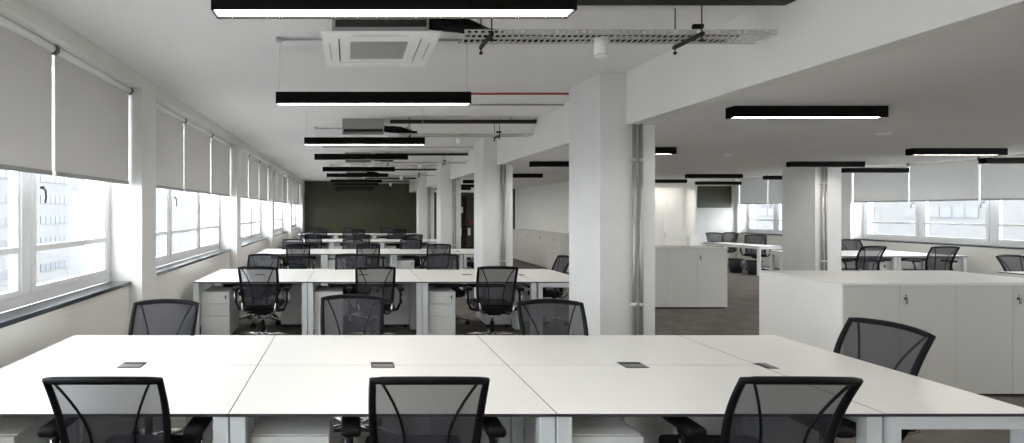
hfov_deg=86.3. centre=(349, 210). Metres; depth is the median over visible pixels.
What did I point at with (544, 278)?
desk
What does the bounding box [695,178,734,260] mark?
wall
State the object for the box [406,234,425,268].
office chair
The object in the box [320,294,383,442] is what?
office chair
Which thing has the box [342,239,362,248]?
office chair
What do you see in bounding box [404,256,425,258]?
basket
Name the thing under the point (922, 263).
desk
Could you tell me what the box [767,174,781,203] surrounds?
roller blind
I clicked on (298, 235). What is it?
desk
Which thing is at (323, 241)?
desk
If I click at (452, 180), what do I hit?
vertical conduit
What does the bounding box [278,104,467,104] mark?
diffuser
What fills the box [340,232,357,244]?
office chair
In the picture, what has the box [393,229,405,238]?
office chair
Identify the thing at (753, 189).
roller blind
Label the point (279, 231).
window
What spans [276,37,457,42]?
conduit
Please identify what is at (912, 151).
light
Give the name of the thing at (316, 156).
light
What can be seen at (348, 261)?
office chair
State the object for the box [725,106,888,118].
light
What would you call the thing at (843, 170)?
light
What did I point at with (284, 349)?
desk
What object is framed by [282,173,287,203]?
roller blind
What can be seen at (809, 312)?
end panel
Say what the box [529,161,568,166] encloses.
light
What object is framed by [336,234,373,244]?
desk
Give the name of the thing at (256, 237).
window
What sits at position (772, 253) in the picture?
desk
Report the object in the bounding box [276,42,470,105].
light
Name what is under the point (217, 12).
diffuser
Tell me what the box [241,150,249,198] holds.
roller blind
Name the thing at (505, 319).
drawer pedestal
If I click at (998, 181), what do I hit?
roller blind
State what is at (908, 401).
desk
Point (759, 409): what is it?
office chair
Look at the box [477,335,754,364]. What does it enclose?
desk
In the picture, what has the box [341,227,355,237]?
office chair
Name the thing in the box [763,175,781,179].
light
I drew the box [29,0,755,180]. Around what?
ceiling
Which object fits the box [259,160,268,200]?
roller blind
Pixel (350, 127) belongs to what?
air conditioner
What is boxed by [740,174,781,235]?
window
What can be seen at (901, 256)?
desk
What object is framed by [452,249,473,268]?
desk
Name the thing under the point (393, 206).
wall
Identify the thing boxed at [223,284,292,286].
basket
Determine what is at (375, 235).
desk
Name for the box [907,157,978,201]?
roller blind
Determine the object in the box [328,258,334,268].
drawer pedestal
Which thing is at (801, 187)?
column
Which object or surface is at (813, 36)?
ceiling beam
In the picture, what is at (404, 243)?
office chair
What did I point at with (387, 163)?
cable tray
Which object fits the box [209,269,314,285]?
desk
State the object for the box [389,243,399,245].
basket
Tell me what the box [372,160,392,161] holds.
pipe
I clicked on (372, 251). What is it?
office chair
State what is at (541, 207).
wall
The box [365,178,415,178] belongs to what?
channel
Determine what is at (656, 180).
light
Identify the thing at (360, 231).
office chair
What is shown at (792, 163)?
light
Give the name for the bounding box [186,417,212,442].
drawer pedestal
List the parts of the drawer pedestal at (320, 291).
drawer, drawer, drawer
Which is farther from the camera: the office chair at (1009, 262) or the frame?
the frame
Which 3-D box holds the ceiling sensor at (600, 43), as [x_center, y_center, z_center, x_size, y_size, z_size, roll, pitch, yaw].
[1.525,-0.992,3.160,0.080,0.115,0.080,0,0,0]
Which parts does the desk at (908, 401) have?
leg, rail, leg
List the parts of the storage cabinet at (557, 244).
cabinet door, cabinet door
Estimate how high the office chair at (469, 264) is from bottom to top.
0.966 m
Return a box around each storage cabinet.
[513,229,531,261]
[522,230,540,264]
[534,231,560,268]
[546,233,568,272]
[655,249,666,307]
[665,249,726,307]
[843,285,955,387]
[956,285,1023,394]
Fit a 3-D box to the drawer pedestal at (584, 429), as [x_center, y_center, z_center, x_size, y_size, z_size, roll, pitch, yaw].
[1.131,1.299,2.571,0.350,0.599,0.558,0,0,0]
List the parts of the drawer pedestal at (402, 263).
drawer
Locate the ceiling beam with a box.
[409,0,1023,192]
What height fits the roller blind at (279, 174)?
0.936 m
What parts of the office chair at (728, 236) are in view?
backrest, backrest frame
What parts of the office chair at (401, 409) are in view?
armrest, backrest, armrest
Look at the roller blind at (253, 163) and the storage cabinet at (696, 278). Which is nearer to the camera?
the storage cabinet at (696, 278)
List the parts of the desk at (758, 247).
rail, leg, rail, leg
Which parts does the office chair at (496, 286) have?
armrest, seat, backrest frame, backrest, armrest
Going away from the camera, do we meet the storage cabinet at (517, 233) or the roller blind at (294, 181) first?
the storage cabinet at (517, 233)
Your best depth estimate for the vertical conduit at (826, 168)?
8.88 m
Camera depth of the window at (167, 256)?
7.04 m
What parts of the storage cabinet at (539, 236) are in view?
cabinet door, cabinet door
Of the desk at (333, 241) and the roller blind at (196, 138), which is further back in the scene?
the desk at (333, 241)
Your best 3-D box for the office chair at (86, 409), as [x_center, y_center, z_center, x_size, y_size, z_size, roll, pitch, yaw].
[-0.965,1.116,2.328,0.694,0.966,0.703,0,0,0]
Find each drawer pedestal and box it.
[0,417,59,442]
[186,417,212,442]
[201,286,238,334]
[251,417,332,442]
[281,284,301,326]
[309,256,320,284]
[314,286,342,334]
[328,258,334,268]
[334,245,341,257]
[379,256,386,265]
[384,245,395,248]
[384,284,408,326]
[397,258,413,268]
[428,286,454,334]
[458,257,473,268]
[476,297,510,326]
[480,428,489,442]
[511,284,553,319]
[525,417,642,442]
[624,417,723,442]
[842,261,886,269]
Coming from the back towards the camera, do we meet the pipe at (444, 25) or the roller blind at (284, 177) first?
the roller blind at (284, 177)
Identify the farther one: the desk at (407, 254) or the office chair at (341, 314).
the desk at (407, 254)
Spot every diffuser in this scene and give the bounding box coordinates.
[215,10,571,15]
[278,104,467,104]
[734,117,877,117]
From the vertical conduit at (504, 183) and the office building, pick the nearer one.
the vertical conduit at (504, 183)
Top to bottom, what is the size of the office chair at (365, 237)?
0.966 m
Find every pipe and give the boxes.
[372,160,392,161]
[384,125,416,132]
[429,19,502,33]
[471,93,568,94]
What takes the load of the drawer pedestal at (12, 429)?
on the floor
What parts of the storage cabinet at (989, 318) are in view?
cabinet door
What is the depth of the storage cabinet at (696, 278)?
8.50 m
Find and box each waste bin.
[727,258,744,272]
[746,260,762,274]
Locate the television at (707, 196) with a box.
[697,186,731,207]
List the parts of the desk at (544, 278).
leg, rail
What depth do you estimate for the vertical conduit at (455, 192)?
13.16 m
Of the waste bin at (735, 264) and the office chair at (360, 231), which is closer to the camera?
the waste bin at (735, 264)
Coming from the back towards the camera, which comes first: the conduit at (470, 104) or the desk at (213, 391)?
the conduit at (470, 104)
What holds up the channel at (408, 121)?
hanging from the ceiling at (226, 70)
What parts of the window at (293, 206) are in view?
sash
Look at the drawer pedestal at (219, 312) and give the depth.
6.43 m
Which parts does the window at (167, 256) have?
sash, sash, sill, sash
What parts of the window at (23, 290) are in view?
sash, handle, sill, sash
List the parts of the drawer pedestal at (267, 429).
drawer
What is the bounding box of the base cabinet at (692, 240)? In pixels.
[687,235,699,245]
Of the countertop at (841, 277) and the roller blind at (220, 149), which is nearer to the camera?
the countertop at (841, 277)
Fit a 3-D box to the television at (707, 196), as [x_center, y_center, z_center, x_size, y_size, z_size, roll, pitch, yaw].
[11.345,-0.440,16.185,1.050,0.680,0.020,0,0,0]
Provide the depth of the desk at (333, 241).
14.70 m
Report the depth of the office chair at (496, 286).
6.12 m
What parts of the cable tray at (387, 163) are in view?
rail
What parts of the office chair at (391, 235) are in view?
backrest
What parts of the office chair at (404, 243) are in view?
backrest frame, backrest, seat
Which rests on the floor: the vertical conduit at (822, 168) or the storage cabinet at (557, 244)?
the storage cabinet at (557, 244)
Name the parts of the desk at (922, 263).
leg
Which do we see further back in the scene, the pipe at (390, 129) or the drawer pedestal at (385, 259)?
the drawer pedestal at (385, 259)
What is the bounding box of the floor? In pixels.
[170,248,1023,442]
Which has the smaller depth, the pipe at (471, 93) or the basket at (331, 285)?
the pipe at (471, 93)
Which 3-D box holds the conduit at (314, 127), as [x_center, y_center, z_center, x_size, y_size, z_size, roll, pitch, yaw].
[0.176,-1.269,7.970,1.447,0.030,0.047,0,0,0]
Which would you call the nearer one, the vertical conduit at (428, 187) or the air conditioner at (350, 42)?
the air conditioner at (350, 42)
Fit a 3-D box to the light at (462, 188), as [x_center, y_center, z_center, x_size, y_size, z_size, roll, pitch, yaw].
[3.500,-0.753,17.650,1.190,0.086,0.100,0,0,0]
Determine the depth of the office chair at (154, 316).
3.67 m
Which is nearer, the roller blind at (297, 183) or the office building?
the roller blind at (297, 183)
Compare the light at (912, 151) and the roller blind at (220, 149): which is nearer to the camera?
the light at (912, 151)
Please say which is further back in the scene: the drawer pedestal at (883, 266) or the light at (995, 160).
the drawer pedestal at (883, 266)
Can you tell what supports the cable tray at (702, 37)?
hanging from the ceiling at (226, 70)
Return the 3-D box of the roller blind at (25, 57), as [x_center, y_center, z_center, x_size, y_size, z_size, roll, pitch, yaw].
[-2.080,-0.716,3.015,0.080,0.936,1.259,0,0,0]
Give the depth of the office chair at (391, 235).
15.92 m
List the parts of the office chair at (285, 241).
backrest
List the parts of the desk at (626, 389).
leg, leg, rail, leg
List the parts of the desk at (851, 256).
leg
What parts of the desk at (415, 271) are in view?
leg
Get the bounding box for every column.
[416,173,433,243]
[437,160,460,248]
[474,137,512,297]
[569,72,654,334]
[782,167,840,269]
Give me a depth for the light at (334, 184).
16.16 m
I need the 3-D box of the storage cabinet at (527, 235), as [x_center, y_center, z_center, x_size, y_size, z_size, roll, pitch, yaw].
[5.643,1.100,15.850,0.494,1.000,0.998,0,0,0]
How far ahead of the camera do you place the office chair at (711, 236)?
15.35 m
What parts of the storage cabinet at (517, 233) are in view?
cabinet door, cabinet door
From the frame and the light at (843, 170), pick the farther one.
the frame
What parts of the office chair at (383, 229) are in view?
backrest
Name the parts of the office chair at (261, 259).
backrest frame, backrest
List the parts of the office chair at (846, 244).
backrest, backrest frame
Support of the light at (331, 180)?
hanging from the ceiling at (226, 70)
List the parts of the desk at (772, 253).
leg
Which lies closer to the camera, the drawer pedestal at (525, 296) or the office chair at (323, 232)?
the drawer pedestal at (525, 296)
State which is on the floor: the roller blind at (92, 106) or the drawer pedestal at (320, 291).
the drawer pedestal at (320, 291)
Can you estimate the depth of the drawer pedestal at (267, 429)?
2.38 m
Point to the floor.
(740, 316)
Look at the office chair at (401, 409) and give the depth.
2.08 m
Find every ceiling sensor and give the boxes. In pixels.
[456,136,461,144]
[594,36,607,58]
[875,132,891,135]
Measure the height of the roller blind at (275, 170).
0.936 m
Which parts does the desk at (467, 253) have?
leg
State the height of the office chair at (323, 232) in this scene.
0.966 m
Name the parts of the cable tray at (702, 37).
rail, rail, threaded rod, threaded rod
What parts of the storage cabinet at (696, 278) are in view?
cabinet door, cabinet door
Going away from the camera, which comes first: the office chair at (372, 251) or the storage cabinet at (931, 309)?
the storage cabinet at (931, 309)
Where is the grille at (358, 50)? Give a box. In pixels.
[350,42,407,58]
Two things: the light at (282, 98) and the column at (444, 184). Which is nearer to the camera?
the light at (282, 98)
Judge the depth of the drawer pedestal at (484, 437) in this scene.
2.98 m
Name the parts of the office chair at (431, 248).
backrest frame, backrest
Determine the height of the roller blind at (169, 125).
0.936 m
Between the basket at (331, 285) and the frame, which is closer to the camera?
the basket at (331, 285)
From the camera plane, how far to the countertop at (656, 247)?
8.52 m
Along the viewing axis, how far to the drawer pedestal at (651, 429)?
3.12 m
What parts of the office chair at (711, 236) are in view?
backrest frame, backrest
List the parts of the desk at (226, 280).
leg, leg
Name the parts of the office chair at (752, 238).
seat, backrest frame, backrest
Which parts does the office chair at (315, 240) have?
backrest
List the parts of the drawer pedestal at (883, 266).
drawer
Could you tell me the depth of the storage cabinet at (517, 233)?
16.83 m
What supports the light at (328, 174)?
hanging from the ceiling at (226, 70)
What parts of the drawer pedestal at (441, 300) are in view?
drawer, drawer, drawer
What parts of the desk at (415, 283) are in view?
leg, leg, leg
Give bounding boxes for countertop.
[655,246,727,248]
[758,270,1023,284]
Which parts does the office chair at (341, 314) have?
backrest frame, backrest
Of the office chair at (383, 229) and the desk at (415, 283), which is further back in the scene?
the office chair at (383, 229)
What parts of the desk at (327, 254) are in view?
leg, leg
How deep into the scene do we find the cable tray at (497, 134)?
7.23 m
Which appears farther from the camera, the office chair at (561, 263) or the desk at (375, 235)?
the desk at (375, 235)
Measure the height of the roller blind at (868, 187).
0.858 m
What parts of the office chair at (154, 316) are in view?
backrest frame, backrest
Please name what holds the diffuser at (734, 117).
attached to the light at (734, 112)
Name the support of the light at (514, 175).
hanging from the ceiling at (964, 87)
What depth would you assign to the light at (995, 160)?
7.75 m
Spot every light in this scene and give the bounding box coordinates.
[211,0,576,18]
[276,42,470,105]
[304,137,424,145]
[314,146,407,159]
[323,167,394,171]
[327,160,387,176]
[330,179,381,182]
[333,183,378,185]
[335,186,374,188]
[435,187,470,189]
[461,184,473,186]
[463,180,473,182]
[513,174,542,177]
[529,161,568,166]
[655,147,676,154]
[655,179,686,182]
[685,174,742,177]
[695,181,741,184]
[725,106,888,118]
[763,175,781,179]
[786,161,864,166]
[841,164,908,172]
[905,148,1007,155]
[978,156,1023,163]
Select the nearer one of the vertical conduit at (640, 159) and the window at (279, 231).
the vertical conduit at (640, 159)
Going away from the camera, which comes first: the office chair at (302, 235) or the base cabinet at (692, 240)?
the base cabinet at (692, 240)
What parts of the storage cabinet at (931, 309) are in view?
cabinet door, cabinet door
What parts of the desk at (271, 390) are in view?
leg, leg, leg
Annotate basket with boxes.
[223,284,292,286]
[330,284,397,286]
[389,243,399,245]
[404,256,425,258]
[434,284,475,286]
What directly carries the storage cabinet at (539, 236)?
on the floor
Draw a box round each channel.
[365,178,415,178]
[375,153,467,155]
[390,117,536,123]
[395,168,435,169]
[577,0,795,5]
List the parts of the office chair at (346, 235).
backrest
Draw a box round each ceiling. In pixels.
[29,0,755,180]
[412,10,1023,192]
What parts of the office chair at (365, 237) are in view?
backrest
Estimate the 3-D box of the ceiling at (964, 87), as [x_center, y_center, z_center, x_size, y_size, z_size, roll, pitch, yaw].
[7.636,-1.043,9.650,9.929,0.494,25.500,0,0,0]
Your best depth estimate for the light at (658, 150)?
6.47 m
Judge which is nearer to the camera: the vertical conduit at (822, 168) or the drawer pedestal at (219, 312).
the drawer pedestal at (219, 312)
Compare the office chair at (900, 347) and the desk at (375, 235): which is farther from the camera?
the desk at (375, 235)
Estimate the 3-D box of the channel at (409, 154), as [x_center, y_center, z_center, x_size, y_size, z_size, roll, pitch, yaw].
[1.548,-1.242,11.240,1.995,0.084,0.080,0,0,0]
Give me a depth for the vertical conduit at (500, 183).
8.96 m
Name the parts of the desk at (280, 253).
leg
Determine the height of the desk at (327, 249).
0.738 m
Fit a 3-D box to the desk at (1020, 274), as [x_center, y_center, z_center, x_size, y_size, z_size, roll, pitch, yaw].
[9.870,1.231,7.071,1.296,0.738,0.698,0,0,0]
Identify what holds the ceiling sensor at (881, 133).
attached to the ceiling at (964, 87)
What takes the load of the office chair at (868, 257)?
on the floor
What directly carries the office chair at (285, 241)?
on the floor
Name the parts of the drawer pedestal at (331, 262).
drawer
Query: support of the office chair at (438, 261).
on the floor
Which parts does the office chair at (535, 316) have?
backrest frame, backrest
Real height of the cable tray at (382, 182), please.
0.294 m
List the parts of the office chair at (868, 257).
backrest frame, backrest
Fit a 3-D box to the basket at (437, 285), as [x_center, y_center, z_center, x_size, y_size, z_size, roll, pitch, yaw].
[1.580,0.962,6.905,0.898,0.080,0.150,0,0,0]
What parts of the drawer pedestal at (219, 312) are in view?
drawer, drawer, drawer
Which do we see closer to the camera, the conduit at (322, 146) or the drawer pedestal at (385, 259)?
the conduit at (322, 146)
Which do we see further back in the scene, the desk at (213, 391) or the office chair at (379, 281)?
the office chair at (379, 281)
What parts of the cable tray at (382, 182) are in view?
rail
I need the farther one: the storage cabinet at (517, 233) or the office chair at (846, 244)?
the storage cabinet at (517, 233)
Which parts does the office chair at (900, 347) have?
seat, backrest, backrest frame, armrest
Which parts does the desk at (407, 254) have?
leg, leg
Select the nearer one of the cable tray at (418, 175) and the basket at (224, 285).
the basket at (224, 285)
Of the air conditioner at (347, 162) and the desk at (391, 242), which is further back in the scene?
the desk at (391, 242)
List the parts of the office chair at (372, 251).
backrest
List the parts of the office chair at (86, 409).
armrest, backrest, seat, armrest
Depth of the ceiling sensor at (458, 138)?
7.25 m
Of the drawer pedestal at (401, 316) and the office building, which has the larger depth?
the office building
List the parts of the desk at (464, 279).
leg, leg, leg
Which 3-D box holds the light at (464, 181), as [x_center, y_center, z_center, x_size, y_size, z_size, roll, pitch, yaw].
[3.500,-0.753,13.350,1.190,0.086,0.100,0,0,0]
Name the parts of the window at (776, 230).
sill, sash, sash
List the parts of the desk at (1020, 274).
rail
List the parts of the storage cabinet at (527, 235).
cabinet door, cabinet door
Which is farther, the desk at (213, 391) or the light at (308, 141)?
the light at (308, 141)
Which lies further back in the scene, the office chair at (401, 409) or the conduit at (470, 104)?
the conduit at (470, 104)
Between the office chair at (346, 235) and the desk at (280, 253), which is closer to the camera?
the desk at (280, 253)
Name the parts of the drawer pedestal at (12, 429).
drawer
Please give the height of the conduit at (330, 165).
0.030 m
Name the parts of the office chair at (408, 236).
backrest frame, backrest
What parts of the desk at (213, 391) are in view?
leg, leg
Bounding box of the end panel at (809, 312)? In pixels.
[759,273,842,351]
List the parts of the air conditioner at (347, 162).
fascia panel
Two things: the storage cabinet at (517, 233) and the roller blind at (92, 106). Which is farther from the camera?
the storage cabinet at (517, 233)
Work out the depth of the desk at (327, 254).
10.55 m
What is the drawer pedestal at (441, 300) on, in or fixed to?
on the floor
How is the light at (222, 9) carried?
hanging from the ceiling at (226, 70)
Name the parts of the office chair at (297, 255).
backrest frame, backrest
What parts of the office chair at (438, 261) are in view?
backrest frame, backrest, seat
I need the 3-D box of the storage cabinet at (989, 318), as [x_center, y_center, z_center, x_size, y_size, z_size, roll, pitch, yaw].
[5.695,1.117,4.683,0.968,0.965,0.474,0,0,0]
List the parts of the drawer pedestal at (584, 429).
drawer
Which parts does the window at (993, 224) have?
sash, sill, sash, sash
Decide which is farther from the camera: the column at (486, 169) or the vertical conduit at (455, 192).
the vertical conduit at (455, 192)
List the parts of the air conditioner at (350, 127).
fascia panel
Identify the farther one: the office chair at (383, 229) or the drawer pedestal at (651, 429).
the office chair at (383, 229)
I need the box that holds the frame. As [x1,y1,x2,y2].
[884,258,925,260]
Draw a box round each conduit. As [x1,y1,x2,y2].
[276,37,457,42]
[314,127,408,128]
[322,146,473,147]
[330,165,436,165]
[427,187,428,238]
[429,187,430,238]
[452,180,453,248]
[454,180,456,248]
[469,104,563,105]
[499,165,502,265]
[503,165,505,265]
[630,124,636,334]
[637,124,643,334]
[820,167,823,269]
[824,167,827,269]
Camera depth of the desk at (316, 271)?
7.29 m
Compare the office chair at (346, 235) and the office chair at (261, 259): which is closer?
the office chair at (261, 259)
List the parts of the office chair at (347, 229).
backrest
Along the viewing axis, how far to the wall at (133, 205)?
4.90 m
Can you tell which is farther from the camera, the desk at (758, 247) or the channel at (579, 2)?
the desk at (758, 247)
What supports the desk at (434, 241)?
on the floor
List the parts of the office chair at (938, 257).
backrest frame, backrest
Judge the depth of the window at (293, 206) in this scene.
21.28 m
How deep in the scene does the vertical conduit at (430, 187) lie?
17.37 m
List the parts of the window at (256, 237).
sash, sill, sash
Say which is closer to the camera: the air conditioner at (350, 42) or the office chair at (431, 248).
the air conditioner at (350, 42)
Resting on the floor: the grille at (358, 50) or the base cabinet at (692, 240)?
the base cabinet at (692, 240)
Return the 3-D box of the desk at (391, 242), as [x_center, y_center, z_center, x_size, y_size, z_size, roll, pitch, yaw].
[1.580,1.229,14.944,1.394,0.742,0.748,0,0,0]
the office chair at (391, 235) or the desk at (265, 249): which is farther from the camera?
the office chair at (391, 235)
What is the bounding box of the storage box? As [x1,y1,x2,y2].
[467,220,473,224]
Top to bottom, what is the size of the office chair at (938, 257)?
0.966 m
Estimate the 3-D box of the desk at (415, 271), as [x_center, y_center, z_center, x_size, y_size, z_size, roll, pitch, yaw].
[1.580,1.231,7.381,1.394,0.738,0.698,0,0,0]
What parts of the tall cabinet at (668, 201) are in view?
cupboard door, cupboard door, cupboard door, cupboard door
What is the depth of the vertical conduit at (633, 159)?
4.76 m
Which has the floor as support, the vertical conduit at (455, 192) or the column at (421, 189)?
the column at (421, 189)
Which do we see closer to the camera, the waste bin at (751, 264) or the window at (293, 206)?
the waste bin at (751, 264)
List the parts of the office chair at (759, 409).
armrest, seat, backrest frame, backrest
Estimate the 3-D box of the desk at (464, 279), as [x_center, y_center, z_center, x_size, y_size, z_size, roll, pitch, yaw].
[1.580,1.229,6.704,1.394,0.742,0.748,0,0,0]
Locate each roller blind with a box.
[0,15,58,174]
[54,46,132,184]
[156,102,186,190]
[184,120,212,193]
[211,134,231,196]
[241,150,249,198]
[248,155,260,199]
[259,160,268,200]
[274,169,277,201]
[277,171,283,202]
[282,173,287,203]
[293,180,296,204]
[296,182,299,204]
[738,175,767,204]
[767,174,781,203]
[853,163,908,202]
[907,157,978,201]
[978,153,1023,200]
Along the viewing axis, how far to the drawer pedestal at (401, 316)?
7.10 m
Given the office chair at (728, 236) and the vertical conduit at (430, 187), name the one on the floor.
the office chair at (728, 236)
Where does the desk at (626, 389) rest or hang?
on the floor
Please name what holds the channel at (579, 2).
hanging from the ceiling at (226, 70)
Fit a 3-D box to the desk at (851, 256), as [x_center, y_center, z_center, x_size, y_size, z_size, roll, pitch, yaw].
[9.800,1.229,10.304,1.326,0.742,0.748,0,0,0]
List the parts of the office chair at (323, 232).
backrest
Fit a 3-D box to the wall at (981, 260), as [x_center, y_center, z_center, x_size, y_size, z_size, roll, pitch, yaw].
[12.270,0.230,6.550,0.540,2.740,19.300,0,0,0]
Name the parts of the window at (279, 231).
sash, sash, sill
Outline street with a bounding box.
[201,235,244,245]
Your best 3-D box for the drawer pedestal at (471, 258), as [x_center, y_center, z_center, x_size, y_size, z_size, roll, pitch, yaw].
[2.591,1.299,11.575,0.558,0.599,0.350,0,0,0]
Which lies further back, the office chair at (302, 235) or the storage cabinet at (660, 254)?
the office chair at (302, 235)
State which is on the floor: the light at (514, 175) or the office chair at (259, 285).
the office chair at (259, 285)
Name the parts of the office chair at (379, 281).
backrest frame, backrest, seat, armrest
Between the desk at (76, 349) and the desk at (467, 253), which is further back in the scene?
the desk at (467, 253)
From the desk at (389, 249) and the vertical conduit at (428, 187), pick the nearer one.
the desk at (389, 249)
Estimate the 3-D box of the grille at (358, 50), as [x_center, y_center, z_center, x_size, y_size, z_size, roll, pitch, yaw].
[0.183,-1.056,3.390,0.360,0.024,0.360,0,0,0]
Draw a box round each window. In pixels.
[0,58,130,328]
[0,73,72,291]
[156,126,230,275]
[241,199,267,246]
[274,202,287,235]
[292,204,299,229]
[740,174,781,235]
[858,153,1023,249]
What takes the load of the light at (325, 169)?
hanging from the ceiling at (226, 70)
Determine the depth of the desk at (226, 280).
6.37 m
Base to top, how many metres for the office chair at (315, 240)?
0.966 m
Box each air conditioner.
[321,19,441,66]
[338,119,388,136]
[342,152,374,165]
[347,177,362,178]
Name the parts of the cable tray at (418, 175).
rail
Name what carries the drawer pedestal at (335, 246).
on the floor
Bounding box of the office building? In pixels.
[73,134,191,274]
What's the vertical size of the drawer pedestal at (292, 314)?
0.599 m
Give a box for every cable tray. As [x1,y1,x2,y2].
[377,168,434,177]
[381,160,466,165]
[382,182,415,183]
[398,118,532,141]
[458,6,777,54]
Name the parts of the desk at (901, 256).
leg, leg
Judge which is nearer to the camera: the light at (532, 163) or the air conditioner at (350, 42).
the air conditioner at (350, 42)
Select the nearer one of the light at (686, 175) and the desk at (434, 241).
the light at (686, 175)
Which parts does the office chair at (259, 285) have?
armrest, backrest, backrest frame, seat, armrest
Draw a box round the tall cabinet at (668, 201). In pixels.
[655,188,682,245]
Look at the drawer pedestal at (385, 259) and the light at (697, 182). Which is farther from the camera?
the light at (697, 182)
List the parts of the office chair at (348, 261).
seat, backrest frame, backrest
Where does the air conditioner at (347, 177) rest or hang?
attached to the ceiling at (226, 70)
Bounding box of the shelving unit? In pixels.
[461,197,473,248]
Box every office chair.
[37,376,212,442]
[128,299,198,434]
[231,266,291,334]
[239,253,280,327]
[280,239,302,265]
[281,244,315,268]
[300,232,315,238]
[303,234,326,248]
[314,229,329,243]
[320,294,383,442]
[327,253,366,293]
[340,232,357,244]
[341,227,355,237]
[341,376,506,442]
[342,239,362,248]
[346,266,403,334]
[352,229,364,233]
[353,234,373,243]
[356,244,384,265]
[378,227,391,244]
[385,232,402,248]
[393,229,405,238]
[397,239,425,267]
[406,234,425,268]
[419,244,450,285]
[426,253,469,324]
[462,266,524,334]
[463,262,473,267]
[516,299,588,438]
[527,255,568,298]
[658,376,862,442]
[704,232,733,266]
[723,232,738,261]
[740,234,771,269]
[833,317,935,442]
[841,239,862,262]
[841,246,886,269]
[902,246,959,270]
[995,254,1023,270]
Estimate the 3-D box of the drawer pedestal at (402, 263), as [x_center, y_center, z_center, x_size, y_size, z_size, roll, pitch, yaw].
[1.131,1.299,10.811,0.350,0.599,0.558,0,0,0]
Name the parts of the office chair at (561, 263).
seat, armrest, backrest frame, backrest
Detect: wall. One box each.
[0,0,303,367]
[304,181,473,244]
[513,181,694,245]
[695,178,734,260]
[735,173,1023,274]
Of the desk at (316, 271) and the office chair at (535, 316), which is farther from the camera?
the desk at (316, 271)
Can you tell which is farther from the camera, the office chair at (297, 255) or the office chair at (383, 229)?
the office chair at (383, 229)
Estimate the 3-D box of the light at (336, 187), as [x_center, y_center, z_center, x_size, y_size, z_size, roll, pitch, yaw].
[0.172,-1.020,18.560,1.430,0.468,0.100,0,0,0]
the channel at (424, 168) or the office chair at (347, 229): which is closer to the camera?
the channel at (424, 168)
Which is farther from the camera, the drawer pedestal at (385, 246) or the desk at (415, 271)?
the drawer pedestal at (385, 246)
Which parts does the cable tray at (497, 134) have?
rail, rail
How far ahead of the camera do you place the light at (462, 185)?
15.60 m
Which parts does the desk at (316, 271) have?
leg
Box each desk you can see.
[0,362,256,442]
[9,335,274,365]
[193,275,310,334]
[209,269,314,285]
[229,362,556,442]
[256,251,325,285]
[258,335,506,364]
[262,249,326,250]
[282,240,331,267]
[297,234,335,244]
[308,275,421,334]
[312,269,414,326]
[324,251,393,285]
[326,249,389,265]
[332,240,380,257]
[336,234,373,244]
[374,234,406,243]
[380,240,430,264]
[389,249,453,257]
[391,251,462,289]
[410,269,513,328]
[416,274,536,334]
[425,239,436,243]
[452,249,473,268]
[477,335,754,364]
[508,362,885,442]
[518,269,568,298]
[679,335,1023,442]
[703,242,781,276]
[770,251,853,269]
[841,253,897,269]
[842,251,924,269]
[883,253,967,271]
[996,271,1023,277]
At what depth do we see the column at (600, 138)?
4.80 m
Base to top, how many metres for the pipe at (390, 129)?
0.118 m
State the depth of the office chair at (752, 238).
13.91 m
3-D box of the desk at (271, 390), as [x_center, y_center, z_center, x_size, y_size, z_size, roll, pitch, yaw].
[0.182,1.229,2.584,1.394,0.742,0.748,0,0,0]

